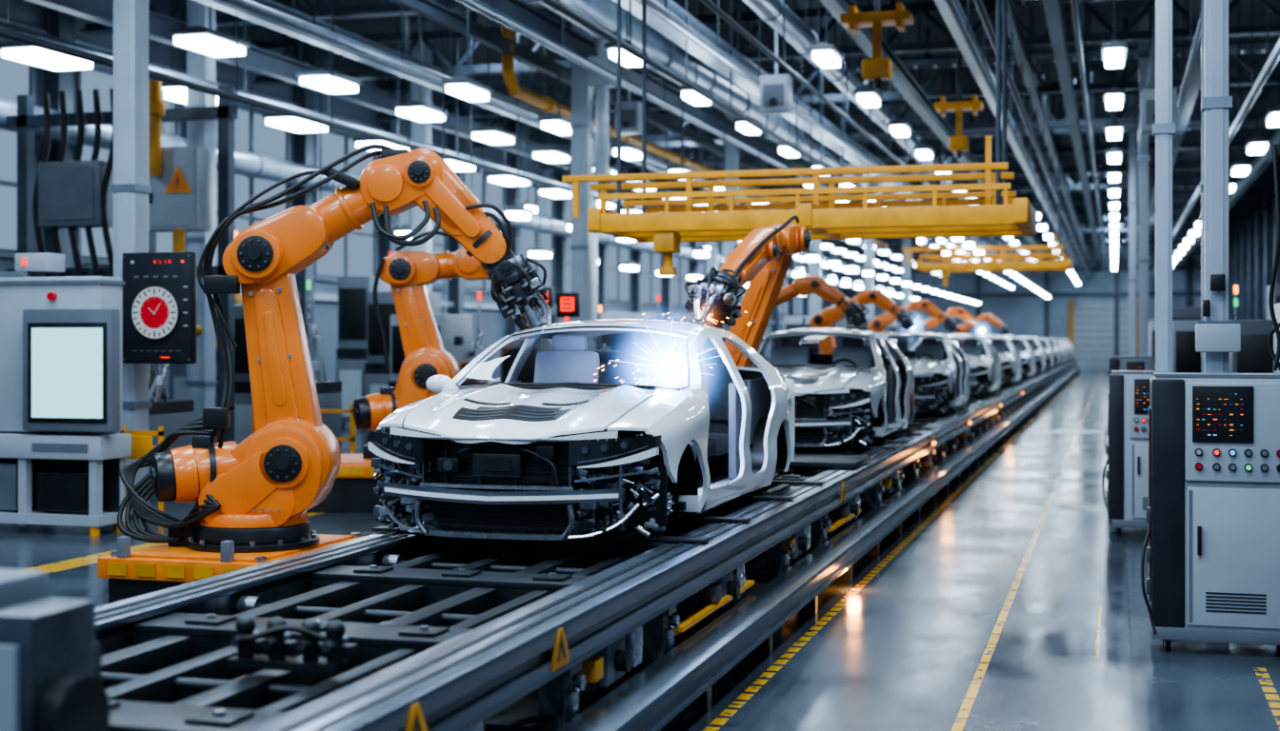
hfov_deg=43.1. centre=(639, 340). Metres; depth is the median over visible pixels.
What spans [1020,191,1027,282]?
ceiling lamp
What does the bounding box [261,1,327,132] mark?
ceiling lamp
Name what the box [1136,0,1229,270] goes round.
ceiling beam
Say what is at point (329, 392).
machine
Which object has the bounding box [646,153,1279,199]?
roof truss
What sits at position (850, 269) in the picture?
diffuser
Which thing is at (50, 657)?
machine
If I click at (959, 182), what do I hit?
ceiling lamp
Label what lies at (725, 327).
machine
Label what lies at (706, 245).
ceiling lamp
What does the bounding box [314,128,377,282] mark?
window
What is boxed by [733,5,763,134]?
ceiling lamp
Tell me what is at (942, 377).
car
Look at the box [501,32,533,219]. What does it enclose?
ceiling lamp
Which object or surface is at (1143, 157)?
post
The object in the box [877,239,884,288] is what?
ceiling lamp
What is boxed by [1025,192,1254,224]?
roof truss
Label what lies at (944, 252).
ceiling lamp
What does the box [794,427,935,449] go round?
carrier skid
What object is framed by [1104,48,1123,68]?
diffuser
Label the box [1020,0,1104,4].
cable tray
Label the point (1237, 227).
roof truss
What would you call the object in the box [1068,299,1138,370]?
door
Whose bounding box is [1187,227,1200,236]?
ceiling lamp
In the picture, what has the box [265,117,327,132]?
diffuser
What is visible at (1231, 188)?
diffuser
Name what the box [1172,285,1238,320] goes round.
machine
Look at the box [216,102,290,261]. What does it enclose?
window
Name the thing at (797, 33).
ceiling beam
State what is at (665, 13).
pipe
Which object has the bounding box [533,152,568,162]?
diffuser
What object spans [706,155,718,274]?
support column
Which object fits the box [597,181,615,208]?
ceiling lamp
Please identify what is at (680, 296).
window
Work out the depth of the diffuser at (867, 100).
29.91 m
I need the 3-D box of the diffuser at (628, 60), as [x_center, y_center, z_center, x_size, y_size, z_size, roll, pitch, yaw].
[-0.196,-4.235,24.232,0.300,0.130,0.900,0,0,16]
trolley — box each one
[840,0,913,89]
[934,50,983,159]
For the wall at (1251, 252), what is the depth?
77.65 m
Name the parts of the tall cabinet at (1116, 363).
control panel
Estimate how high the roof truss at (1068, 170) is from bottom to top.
1.550 m
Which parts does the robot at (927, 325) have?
arm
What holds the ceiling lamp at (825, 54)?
hanging from the ceiling
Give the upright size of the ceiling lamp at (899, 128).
2.630 m
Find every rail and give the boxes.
[120,425,163,526]
[252,404,355,454]
[486,445,963,721]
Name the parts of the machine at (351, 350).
panel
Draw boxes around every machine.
[0,253,131,536]
[0,568,110,730]
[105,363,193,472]
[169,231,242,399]
[215,280,341,454]
[336,251,392,427]
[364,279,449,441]
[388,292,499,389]
[500,317,569,382]
[518,304,595,340]
[525,305,610,350]
[600,295,659,363]
[689,312,768,361]
[703,325,730,350]
[721,324,769,357]
[783,315,849,354]
[835,311,893,347]
[883,313,927,350]
[1148,306,1200,370]
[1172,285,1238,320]
[1172,299,1238,372]
[1228,320,1273,373]
[1266,283,1279,319]
[1273,302,1279,373]
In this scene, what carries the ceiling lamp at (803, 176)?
hanging from the ceiling
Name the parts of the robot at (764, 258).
arm, arm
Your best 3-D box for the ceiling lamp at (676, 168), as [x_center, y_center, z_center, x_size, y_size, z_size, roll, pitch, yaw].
[0.977,-5.460,38.373,0.440,3.180,1.100,0,0,16]
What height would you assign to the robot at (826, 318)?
2.929 m
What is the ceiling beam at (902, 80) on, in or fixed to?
hanging from the ceiling
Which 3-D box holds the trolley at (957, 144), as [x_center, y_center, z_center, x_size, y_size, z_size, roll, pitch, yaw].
[6.213,-5.300,31.525,0.900,3.500,0.500,0,0,16]
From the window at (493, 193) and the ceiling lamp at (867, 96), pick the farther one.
the window at (493, 193)
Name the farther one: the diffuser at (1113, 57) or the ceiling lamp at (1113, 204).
the ceiling lamp at (1113, 204)
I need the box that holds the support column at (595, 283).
[593,99,598,350]
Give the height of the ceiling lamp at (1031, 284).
4.380 m
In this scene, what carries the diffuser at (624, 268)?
attached to the ceiling lamp at (626, 266)
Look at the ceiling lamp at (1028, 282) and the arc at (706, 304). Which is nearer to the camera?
the arc at (706, 304)
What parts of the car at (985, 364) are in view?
roof panel, seat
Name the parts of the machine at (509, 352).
machine frame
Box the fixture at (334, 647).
[226,615,358,674]
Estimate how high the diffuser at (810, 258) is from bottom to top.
0.130 m
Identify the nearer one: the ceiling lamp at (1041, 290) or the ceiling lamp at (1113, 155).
the ceiling lamp at (1113, 155)
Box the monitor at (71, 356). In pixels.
[22,308,119,432]
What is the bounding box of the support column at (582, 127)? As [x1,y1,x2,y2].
[569,22,594,351]
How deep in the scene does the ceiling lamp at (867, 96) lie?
29.86 m
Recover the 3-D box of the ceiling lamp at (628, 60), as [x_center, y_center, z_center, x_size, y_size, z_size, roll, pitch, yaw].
[-0.196,-5.610,24.232,0.400,2.880,1.000,0,0,16]
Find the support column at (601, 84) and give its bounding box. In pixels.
[587,39,616,181]
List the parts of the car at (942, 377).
seat, roof panel, grille frame, grille frame, seat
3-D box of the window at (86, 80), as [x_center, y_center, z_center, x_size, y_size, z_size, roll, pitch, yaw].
[-9.687,-3.230,30.712,0.100,3.640,3.300,0,0,16]
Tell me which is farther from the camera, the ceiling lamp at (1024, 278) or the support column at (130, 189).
the ceiling lamp at (1024, 278)
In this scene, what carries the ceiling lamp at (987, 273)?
hanging from the ceiling
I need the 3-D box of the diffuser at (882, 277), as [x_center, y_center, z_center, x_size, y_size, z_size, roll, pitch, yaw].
[8.942,-2.335,59.694,0.280,0.130,0.500,0,0,16]
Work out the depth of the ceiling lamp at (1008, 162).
63.69 m
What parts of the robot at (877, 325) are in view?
arm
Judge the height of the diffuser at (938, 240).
0.130 m
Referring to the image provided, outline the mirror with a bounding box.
[425,374,451,393]
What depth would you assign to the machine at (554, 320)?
38.12 m
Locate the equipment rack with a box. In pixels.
[5,80,238,442]
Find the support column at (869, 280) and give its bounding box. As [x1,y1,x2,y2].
[863,239,874,319]
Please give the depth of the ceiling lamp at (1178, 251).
79.22 m
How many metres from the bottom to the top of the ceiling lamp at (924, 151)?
2.630 m
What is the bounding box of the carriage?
[789,454,871,468]
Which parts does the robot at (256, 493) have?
drive motor, arm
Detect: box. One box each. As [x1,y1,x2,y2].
[161,88,163,136]
[615,11,641,135]
[760,29,792,114]
[1140,87,1177,135]
[1195,274,1240,352]
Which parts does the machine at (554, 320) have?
machine frame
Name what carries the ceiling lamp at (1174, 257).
hanging from the ceiling
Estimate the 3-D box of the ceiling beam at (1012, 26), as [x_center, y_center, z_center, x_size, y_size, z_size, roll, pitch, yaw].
[16.176,-6.040,60.909,0.150,2.020,96.000,0,0,16]
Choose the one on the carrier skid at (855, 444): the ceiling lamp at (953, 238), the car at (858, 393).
the car at (858, 393)
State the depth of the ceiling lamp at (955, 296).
87.16 m
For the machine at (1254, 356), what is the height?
2.552 m
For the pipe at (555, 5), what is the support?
hanging from the ceiling
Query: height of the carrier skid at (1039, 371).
0.043 m
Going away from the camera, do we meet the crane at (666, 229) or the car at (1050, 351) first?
the crane at (666, 229)
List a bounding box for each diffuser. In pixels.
[1,47,92,70]
[174,34,244,57]
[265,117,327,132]
[300,76,358,94]
[356,140,408,151]
[395,231,411,239]
[396,107,444,121]
[444,160,475,171]
[445,83,488,101]
[472,132,513,144]
[488,176,527,185]
[505,211,530,219]
[524,205,537,213]
[528,251,551,258]
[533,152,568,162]
[539,189,571,198]
[541,120,571,135]
[566,224,571,231]
[597,200,615,208]
[608,48,641,67]
[613,148,641,159]
[617,238,635,241]
[620,210,641,213]
[620,265,638,270]
[669,170,686,179]
[681,91,710,105]
[687,276,701,279]
[694,251,708,257]
[736,122,759,134]
[779,146,799,157]
[793,272,803,277]
[806,256,819,260]
[812,50,839,68]
[820,244,831,248]
[826,280,836,283]
[827,261,839,266]
[832,249,845,253]
[833,267,845,270]
[840,183,853,187]
[841,282,850,286]
[843,253,858,257]
[846,266,857,271]
[857,93,879,107]
[862,271,873,276]
[878,275,887,279]
[879,250,889,254]
[884,266,896,269]
[890,125,909,137]
[890,279,899,282]
[891,255,901,259]
[916,150,932,159]
[918,239,925,243]
[937,239,945,242]
[951,237,962,240]
[963,242,974,248]
[974,250,983,254]
[1038,224,1046,230]
[1043,234,1052,239]
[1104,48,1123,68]
[1106,94,1121,109]
[1107,127,1120,139]
[1108,153,1119,163]
[1108,173,1119,181]
[1109,189,1119,197]
[1109,202,1119,209]
[1110,214,1118,219]
[1110,223,1118,228]
[1110,231,1118,236]
[1172,256,1179,259]
[1176,251,1183,255]
[1180,244,1188,249]
[1183,239,1193,242]
[1189,231,1199,236]
[1195,221,1200,227]
[1228,184,1235,192]
[1232,166,1249,176]
[1247,142,1267,154]
[1267,113,1279,126]
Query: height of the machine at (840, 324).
3.016 m
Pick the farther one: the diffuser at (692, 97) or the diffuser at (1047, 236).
the diffuser at (1047, 236)
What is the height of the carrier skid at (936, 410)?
0.043 m
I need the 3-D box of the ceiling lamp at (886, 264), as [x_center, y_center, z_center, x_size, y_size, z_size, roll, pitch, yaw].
[14.292,-5.735,95.743,0.650,2.630,1.250,0,0,16]
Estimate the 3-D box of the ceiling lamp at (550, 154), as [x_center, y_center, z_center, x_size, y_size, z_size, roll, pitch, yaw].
[-2.154,-5.735,39.603,0.650,2.630,1.250,0,0,16]
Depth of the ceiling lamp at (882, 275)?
59.56 m
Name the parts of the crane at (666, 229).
hanger rod, hanger rod, rail, rail, hanger rod, hanger rod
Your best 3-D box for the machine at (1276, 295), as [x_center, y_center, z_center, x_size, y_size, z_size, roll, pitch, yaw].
[15.098,0.094,36.201,2.023,3.712,2.030,0,0,16]
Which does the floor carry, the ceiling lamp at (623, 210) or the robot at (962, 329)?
the robot at (962, 329)
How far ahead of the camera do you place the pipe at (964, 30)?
32.28 m
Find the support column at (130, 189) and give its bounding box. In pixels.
[110,0,152,518]
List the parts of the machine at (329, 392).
panel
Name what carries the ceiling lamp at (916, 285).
hanging from the ceiling
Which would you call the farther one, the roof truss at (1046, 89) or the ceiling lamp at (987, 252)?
the ceiling lamp at (987, 252)
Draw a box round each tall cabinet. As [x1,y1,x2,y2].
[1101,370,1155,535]
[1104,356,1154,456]
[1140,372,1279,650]
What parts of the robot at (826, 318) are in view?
arm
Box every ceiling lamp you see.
[0,7,92,70]
[161,81,218,104]
[168,6,249,57]
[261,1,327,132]
[296,2,361,94]
[320,0,321,199]
[353,42,408,151]
[392,15,448,121]
[392,40,411,239]
[441,6,493,101]
[441,96,475,171]
[442,0,443,159]
[457,12,471,191]
[469,22,517,144]
[480,74,482,203]
[486,117,527,185]
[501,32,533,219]
[519,38,539,213]
[526,92,553,258]
[530,52,571,162]
[537,135,571,198]
[538,14,571,135]
[563,220,571,231]
[593,163,617,174]
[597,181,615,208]
[604,9,648,67]
[610,89,641,159]
[617,91,635,241]
[619,261,639,270]
[620,167,641,213]
[624,98,655,190]
[654,158,671,276]
[660,116,685,199]
[666,80,667,192]
[666,117,695,179]
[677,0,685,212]
[678,0,714,105]
[685,187,703,279]
[691,127,711,257]
[694,131,719,211]
[697,242,712,249]
[714,186,723,190]
[723,22,725,211]
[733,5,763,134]
[752,196,770,204]
[759,134,759,210]
[776,42,801,157]
[791,252,805,277]
[794,255,804,270]
[795,256,807,260]
[800,0,813,187]
[803,187,820,260]
[808,7,843,68]
[811,160,832,168]
[820,240,833,248]
[820,262,837,267]
[825,110,841,266]
[825,240,838,283]
[830,240,845,253]
[833,265,845,270]
[835,34,850,202]
[840,106,853,187]
[840,239,851,286]
[840,240,841,292]
[843,243,858,257]
[844,124,859,271]
[847,239,860,243]
[850,243,853,299]
[853,243,863,288]
[854,0,882,107]
[855,254,864,259]
[860,140,876,201]
[861,239,875,276]
[866,85,868,201]
[876,150,888,279]
[876,260,888,266]
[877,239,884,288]
[877,239,890,254]
[884,263,897,269]
[885,289,895,295]
[887,32,912,137]
[888,86,889,200]
[889,275,900,282]
[890,238,902,259]
[893,242,902,272]
[895,242,902,297]
[900,279,912,285]
[911,181,921,288]
[911,238,919,299]
[913,52,934,159]
[916,123,927,243]
[920,240,931,291]
[929,139,939,247]
[929,251,939,293]
[936,171,952,174]
[936,237,947,242]
[938,242,946,295]
[941,157,951,255]
[942,52,943,192]
[945,291,953,297]
[950,161,965,192]
[951,159,962,240]
[952,272,959,299]
[959,295,965,300]
[961,172,976,248]
[970,272,976,303]
[974,112,983,254]
[975,272,980,304]
[982,271,990,276]
[983,237,993,254]
[989,140,1000,261]
[989,237,996,279]
[1004,161,1011,273]
[1009,236,1018,245]
[1010,179,1018,277]
[1015,179,1022,279]
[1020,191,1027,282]
[1024,193,1031,285]
[1028,244,1034,287]
[1034,111,1041,219]
[1035,252,1040,291]
[1037,135,1048,230]
[1038,219,1043,293]
[1042,208,1053,239]
[1045,242,1050,298]
[1047,193,1058,245]
[1060,190,1065,259]
[1060,198,1065,260]
[1101,0,1126,68]
[1103,67,1124,109]
[1104,109,1123,139]
[1105,140,1122,163]
[1106,163,1121,181]
[1107,184,1120,197]
[1108,199,1119,209]
[1108,210,1119,219]
[1109,220,1119,228]
[1109,228,1119,236]
[1109,236,1119,242]
[1110,242,1118,249]
[1110,248,1118,254]
[1110,254,1118,259]
[1110,258,1118,262]
[1172,216,1177,263]
[1172,253,1180,259]
[1174,247,1184,255]
[1179,189,1189,249]
[1182,187,1195,242]
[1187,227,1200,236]
[1193,157,1200,227]
[1228,180,1237,192]
[1230,64,1251,176]
[1244,36,1270,154]
[1264,0,1279,126]
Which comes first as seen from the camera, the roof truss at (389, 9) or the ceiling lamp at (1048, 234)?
the roof truss at (389, 9)
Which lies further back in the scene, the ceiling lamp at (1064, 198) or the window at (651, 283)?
the ceiling lamp at (1064, 198)
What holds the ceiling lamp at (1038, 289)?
hanging from the ceiling
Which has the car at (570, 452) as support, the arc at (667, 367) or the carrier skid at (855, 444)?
the arc at (667, 367)
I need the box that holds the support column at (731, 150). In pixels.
[722,78,739,305]
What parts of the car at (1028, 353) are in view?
roof panel, seat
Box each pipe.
[0,0,900,280]
[313,0,892,253]
[455,0,961,261]
[501,24,888,248]
[540,0,1017,282]
[638,0,1024,276]
[700,0,1039,279]
[943,0,1082,275]
[973,0,1089,279]
[1070,0,1106,275]
[1136,0,1200,261]
[1149,0,1279,277]
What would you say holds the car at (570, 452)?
on the carrier skid at (631, 535)
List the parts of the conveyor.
rail, guide rail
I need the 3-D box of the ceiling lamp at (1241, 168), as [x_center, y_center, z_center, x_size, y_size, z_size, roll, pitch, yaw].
[15.345,-5.660,41.354,0.440,2.780,1.200,0,0,16]
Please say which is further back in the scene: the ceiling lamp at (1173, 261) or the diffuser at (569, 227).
the ceiling lamp at (1173, 261)
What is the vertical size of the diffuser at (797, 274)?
0.130 m
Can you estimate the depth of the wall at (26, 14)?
38.96 m
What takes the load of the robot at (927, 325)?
on the floor
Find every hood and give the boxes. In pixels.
[390,383,661,444]
[751,365,860,396]
[907,358,939,377]
[965,354,979,367]
[998,352,1005,362]
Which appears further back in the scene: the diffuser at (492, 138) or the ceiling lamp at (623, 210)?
the ceiling lamp at (623, 210)
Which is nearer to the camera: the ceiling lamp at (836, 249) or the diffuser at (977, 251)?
the diffuser at (977, 251)
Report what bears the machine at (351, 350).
on the floor
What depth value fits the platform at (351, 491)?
18.33 m
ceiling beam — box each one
[0,0,857,291]
[0,0,921,288]
[25,0,884,268]
[194,0,923,266]
[389,0,954,262]
[404,15,809,202]
[478,0,972,261]
[530,0,990,261]
[612,0,1011,261]
[742,0,1032,260]
[820,0,1052,260]
[933,0,1078,266]
[1000,0,1090,264]
[1041,0,1101,266]
[1123,0,1155,264]
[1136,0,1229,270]
[1173,89,1279,269]
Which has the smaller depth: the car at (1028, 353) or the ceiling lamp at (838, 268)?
the car at (1028, 353)
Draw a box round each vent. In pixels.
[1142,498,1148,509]
[1205,592,1266,614]
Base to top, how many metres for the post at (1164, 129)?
9.000 m
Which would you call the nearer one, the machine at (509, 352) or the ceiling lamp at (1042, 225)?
the machine at (509, 352)
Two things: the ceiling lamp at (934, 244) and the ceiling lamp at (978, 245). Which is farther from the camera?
the ceiling lamp at (934, 244)
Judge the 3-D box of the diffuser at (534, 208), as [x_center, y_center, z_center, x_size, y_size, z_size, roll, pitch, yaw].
[-2.580,-3.035,37.435,0.260,0.130,0.500,0,0,16]
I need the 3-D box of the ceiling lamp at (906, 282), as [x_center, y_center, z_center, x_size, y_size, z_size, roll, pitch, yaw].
[10.966,-4.660,66.603,0.380,4.780,0.600,0,0,16]
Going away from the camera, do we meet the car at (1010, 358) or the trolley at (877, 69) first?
the trolley at (877, 69)
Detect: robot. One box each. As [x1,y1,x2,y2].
[117,143,551,553]
[353,230,529,459]
[683,215,811,368]
[720,275,869,356]
[800,289,916,354]
[862,299,959,346]
[914,307,984,344]
[949,314,1010,345]
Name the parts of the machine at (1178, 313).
machine frame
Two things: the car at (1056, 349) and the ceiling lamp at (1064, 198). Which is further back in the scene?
the car at (1056, 349)
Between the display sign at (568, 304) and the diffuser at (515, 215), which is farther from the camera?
the diffuser at (515, 215)
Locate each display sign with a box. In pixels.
[536,286,553,325]
[556,292,579,317]
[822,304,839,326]
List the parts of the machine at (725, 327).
machine frame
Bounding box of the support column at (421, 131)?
[411,20,432,292]
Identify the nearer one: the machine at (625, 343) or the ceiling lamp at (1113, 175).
the machine at (625, 343)
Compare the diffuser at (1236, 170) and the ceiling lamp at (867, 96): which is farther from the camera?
the diffuser at (1236, 170)
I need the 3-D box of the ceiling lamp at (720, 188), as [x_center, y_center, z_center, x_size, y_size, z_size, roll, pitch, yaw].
[2.214,-5.460,42.595,0.440,3.180,1.100,0,0,16]
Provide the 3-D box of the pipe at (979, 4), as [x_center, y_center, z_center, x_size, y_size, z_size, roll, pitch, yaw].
[16.035,-5.572,60.429,0.110,2.955,97.000,0,0,16]
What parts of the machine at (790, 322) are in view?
machine frame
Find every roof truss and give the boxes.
[80,0,543,35]
[253,0,1279,85]
[376,18,1278,121]
[468,63,1278,148]
[540,102,1273,170]
[599,128,1279,183]
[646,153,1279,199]
[696,175,1279,210]
[719,180,1266,215]
[820,224,1200,250]
[821,217,1235,243]
[827,223,1200,255]
[841,237,1200,259]
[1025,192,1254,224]
[1037,207,1244,233]
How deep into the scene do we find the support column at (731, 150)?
40.84 m
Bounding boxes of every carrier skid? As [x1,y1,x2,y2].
[371,474,825,542]
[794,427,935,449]
[914,403,984,415]
[969,390,1012,397]
[1000,381,1030,386]
[1020,375,1042,379]
[1034,370,1051,373]
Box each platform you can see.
[97,532,362,603]
[306,454,383,513]
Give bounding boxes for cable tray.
[553,116,1277,151]
[845,42,1276,72]
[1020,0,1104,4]
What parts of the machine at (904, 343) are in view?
machine frame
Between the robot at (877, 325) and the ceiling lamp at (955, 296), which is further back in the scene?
the ceiling lamp at (955, 296)
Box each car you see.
[368,319,794,540]
[751,327,915,447]
[863,331,970,413]
[910,334,1001,395]
[949,335,1021,384]
[977,336,1036,378]
[1001,337,1046,372]
[1013,337,1054,368]
[1032,337,1060,365]
[1033,338,1065,363]
[1041,338,1069,359]
[1049,338,1073,359]
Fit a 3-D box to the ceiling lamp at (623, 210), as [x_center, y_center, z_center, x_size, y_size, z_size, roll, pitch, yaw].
[-0.209,-5.735,57.268,0.820,2.630,1.450,0,0,16]
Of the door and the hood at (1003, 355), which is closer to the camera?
the hood at (1003, 355)
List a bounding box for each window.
[0,40,35,258]
[75,64,179,264]
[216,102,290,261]
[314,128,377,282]
[397,150,447,290]
[464,168,505,294]
[520,182,554,299]
[567,198,571,292]
[607,205,631,304]
[641,251,662,306]
[672,241,690,308]
[699,241,706,278]
[779,279,788,316]
[795,257,803,316]
[808,260,809,315]
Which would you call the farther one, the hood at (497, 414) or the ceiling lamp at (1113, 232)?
the ceiling lamp at (1113, 232)
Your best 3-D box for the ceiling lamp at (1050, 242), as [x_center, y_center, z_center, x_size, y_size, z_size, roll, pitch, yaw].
[14.796,-5.210,57.979,0.340,3.680,0.700,0,0,16]
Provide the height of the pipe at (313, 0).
2.605 m
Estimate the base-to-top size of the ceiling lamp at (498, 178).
2.630 m
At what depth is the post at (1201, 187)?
17.91 m
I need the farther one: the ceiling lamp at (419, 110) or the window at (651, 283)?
the window at (651, 283)
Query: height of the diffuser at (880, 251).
0.130 m
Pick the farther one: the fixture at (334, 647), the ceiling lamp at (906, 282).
the ceiling lamp at (906, 282)
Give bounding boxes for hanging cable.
[1266,322,1279,371]
[1268,144,1279,371]
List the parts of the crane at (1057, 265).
hanger rod, rail, rail, hanger rod, hanger rod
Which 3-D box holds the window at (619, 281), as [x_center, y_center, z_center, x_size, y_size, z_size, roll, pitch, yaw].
[-0.831,-3.230,60.941,0.100,3.640,3.300,0,0,16]
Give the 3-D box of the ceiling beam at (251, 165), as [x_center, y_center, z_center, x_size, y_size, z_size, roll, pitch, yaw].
[1.064,-5.212,64.815,0.550,3.675,97.000,0,0,16]
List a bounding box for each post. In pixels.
[1128,95,1137,356]
[1138,7,1149,356]
[1152,0,1175,372]
[1199,0,1203,372]
[1200,0,1232,373]
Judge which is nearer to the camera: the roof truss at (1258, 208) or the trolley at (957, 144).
the trolley at (957, 144)
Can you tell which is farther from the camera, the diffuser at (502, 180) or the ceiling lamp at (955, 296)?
the ceiling lamp at (955, 296)
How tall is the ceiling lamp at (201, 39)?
2.630 m
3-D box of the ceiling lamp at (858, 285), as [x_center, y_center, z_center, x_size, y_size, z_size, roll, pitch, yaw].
[10.346,-4.760,76.580,0.420,4.580,0.700,0,0,16]
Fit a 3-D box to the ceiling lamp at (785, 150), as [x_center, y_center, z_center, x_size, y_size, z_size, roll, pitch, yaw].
[3.347,-5.610,36.324,0.400,2.880,1.000,0,0,16]
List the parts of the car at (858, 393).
seat, grille frame, roof panel, grille frame, seat, trunk lid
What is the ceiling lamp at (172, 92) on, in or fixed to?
hanging from the ceiling
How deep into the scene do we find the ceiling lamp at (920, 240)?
52.38 m
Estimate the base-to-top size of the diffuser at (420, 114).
0.130 m
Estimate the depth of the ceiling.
40.29 m
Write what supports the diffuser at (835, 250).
attached to the ceiling lamp at (836, 249)
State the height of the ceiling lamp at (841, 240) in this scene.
4.680 m
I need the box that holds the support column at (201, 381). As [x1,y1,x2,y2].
[184,0,218,437]
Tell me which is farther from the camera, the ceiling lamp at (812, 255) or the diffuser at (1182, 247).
the diffuser at (1182, 247)
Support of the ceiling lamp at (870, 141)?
hanging from the ceiling
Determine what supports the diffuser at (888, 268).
attached to the ceiling lamp at (890, 267)
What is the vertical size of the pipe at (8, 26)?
3.110 m
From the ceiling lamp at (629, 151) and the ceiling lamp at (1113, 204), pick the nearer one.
the ceiling lamp at (629, 151)
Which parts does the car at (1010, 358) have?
roof panel, seat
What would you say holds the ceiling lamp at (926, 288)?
hanging from the ceiling
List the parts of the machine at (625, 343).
machine frame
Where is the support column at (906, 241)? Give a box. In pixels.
[901,238,910,306]
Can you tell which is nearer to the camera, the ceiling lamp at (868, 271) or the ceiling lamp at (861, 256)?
the ceiling lamp at (868, 271)
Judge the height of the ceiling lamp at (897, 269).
2.630 m
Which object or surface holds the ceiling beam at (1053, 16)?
hanging from the ceiling
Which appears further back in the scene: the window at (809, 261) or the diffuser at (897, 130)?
the window at (809, 261)
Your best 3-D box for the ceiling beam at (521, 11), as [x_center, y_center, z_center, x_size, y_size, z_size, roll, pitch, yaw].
[9.074,-5.990,62.989,0.250,2.120,96.000,0,0,16]
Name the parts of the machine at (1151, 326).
machine frame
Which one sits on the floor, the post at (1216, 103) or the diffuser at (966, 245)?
the post at (1216, 103)
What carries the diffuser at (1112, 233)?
attached to the ceiling lamp at (1113, 232)
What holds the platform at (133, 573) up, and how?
on the floor
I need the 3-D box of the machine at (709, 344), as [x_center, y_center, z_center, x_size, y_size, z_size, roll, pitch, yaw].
[1.249,0.674,30.046,1.305,2.552,1.230,0,0,16]
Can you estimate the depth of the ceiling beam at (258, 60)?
30.28 m
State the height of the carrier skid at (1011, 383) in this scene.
0.043 m
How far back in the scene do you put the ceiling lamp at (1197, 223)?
60.54 m
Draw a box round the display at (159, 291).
[122,251,196,363]
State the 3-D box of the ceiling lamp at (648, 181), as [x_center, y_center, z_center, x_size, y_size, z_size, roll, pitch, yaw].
[0.039,-5.735,47.088,0.650,2.630,1.250,0,0,16]
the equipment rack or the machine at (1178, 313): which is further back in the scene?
the machine at (1178, 313)
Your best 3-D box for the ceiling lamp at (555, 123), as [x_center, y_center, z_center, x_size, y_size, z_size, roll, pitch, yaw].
[-1.497,-5.460,29.928,0.440,3.180,1.100,0,0,16]
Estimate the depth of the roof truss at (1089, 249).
99.22 m
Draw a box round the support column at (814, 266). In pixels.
[809,162,820,316]
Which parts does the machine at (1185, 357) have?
machine frame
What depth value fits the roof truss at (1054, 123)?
42.17 m
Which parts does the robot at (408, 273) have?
drive motor, arm, arm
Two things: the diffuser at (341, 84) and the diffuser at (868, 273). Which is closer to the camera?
the diffuser at (341, 84)
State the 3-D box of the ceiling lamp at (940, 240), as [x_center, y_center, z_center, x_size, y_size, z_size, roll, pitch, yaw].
[12.793,-5.610,68.569,0.400,2.880,1.000,0,0,16]
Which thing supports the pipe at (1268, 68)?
hanging from the ceiling
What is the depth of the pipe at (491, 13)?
27.27 m
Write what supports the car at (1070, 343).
on the carrier skid
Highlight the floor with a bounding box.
[0,370,1279,730]
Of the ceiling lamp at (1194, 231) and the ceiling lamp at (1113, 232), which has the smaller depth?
the ceiling lamp at (1194, 231)
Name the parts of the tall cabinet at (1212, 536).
door handle, control panel, cabinet door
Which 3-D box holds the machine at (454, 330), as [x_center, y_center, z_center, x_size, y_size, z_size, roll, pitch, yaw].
[-3.277,0.558,28.297,1.800,2.784,1.530,0,0,16]
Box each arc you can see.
[594,321,718,387]
[642,303,751,325]
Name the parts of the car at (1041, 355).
roof panel, seat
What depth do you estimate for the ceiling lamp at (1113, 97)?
29.94 m
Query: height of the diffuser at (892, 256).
0.130 m
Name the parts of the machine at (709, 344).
machine frame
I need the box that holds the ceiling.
[272,0,1279,236]
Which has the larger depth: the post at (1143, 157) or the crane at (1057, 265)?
the crane at (1057, 265)
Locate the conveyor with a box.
[95,360,1080,730]
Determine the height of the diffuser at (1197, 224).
0.130 m
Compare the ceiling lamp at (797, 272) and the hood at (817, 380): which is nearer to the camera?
the hood at (817, 380)
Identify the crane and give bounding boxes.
[561,0,1037,275]
[901,98,1072,285]
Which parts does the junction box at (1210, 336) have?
lid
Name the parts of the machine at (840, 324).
machine frame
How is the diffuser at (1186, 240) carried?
attached to the ceiling lamp at (1188, 239)
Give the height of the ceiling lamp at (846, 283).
4.580 m
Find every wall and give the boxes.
[0,0,845,399]
[843,233,1200,360]
[1228,167,1279,320]
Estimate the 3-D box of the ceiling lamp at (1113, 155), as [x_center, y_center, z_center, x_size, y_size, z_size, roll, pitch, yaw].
[11.667,-5.735,39.826,0.380,2.630,1.200,0,0,16]
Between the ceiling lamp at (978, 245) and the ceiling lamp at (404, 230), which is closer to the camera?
the ceiling lamp at (404, 230)
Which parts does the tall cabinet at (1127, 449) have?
door handle, cabinet door, control panel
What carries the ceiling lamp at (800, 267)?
hanging from the ceiling
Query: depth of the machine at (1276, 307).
15.06 m
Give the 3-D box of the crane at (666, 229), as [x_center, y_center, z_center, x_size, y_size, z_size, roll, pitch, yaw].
[1.718,-3.880,17.836,5.070,6.340,2.000,0,0,16]
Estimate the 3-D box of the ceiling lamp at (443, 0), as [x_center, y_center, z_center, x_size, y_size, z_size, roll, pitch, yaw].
[-3.542,-4.760,29.172,0.420,4.580,0.700,0,0,16]

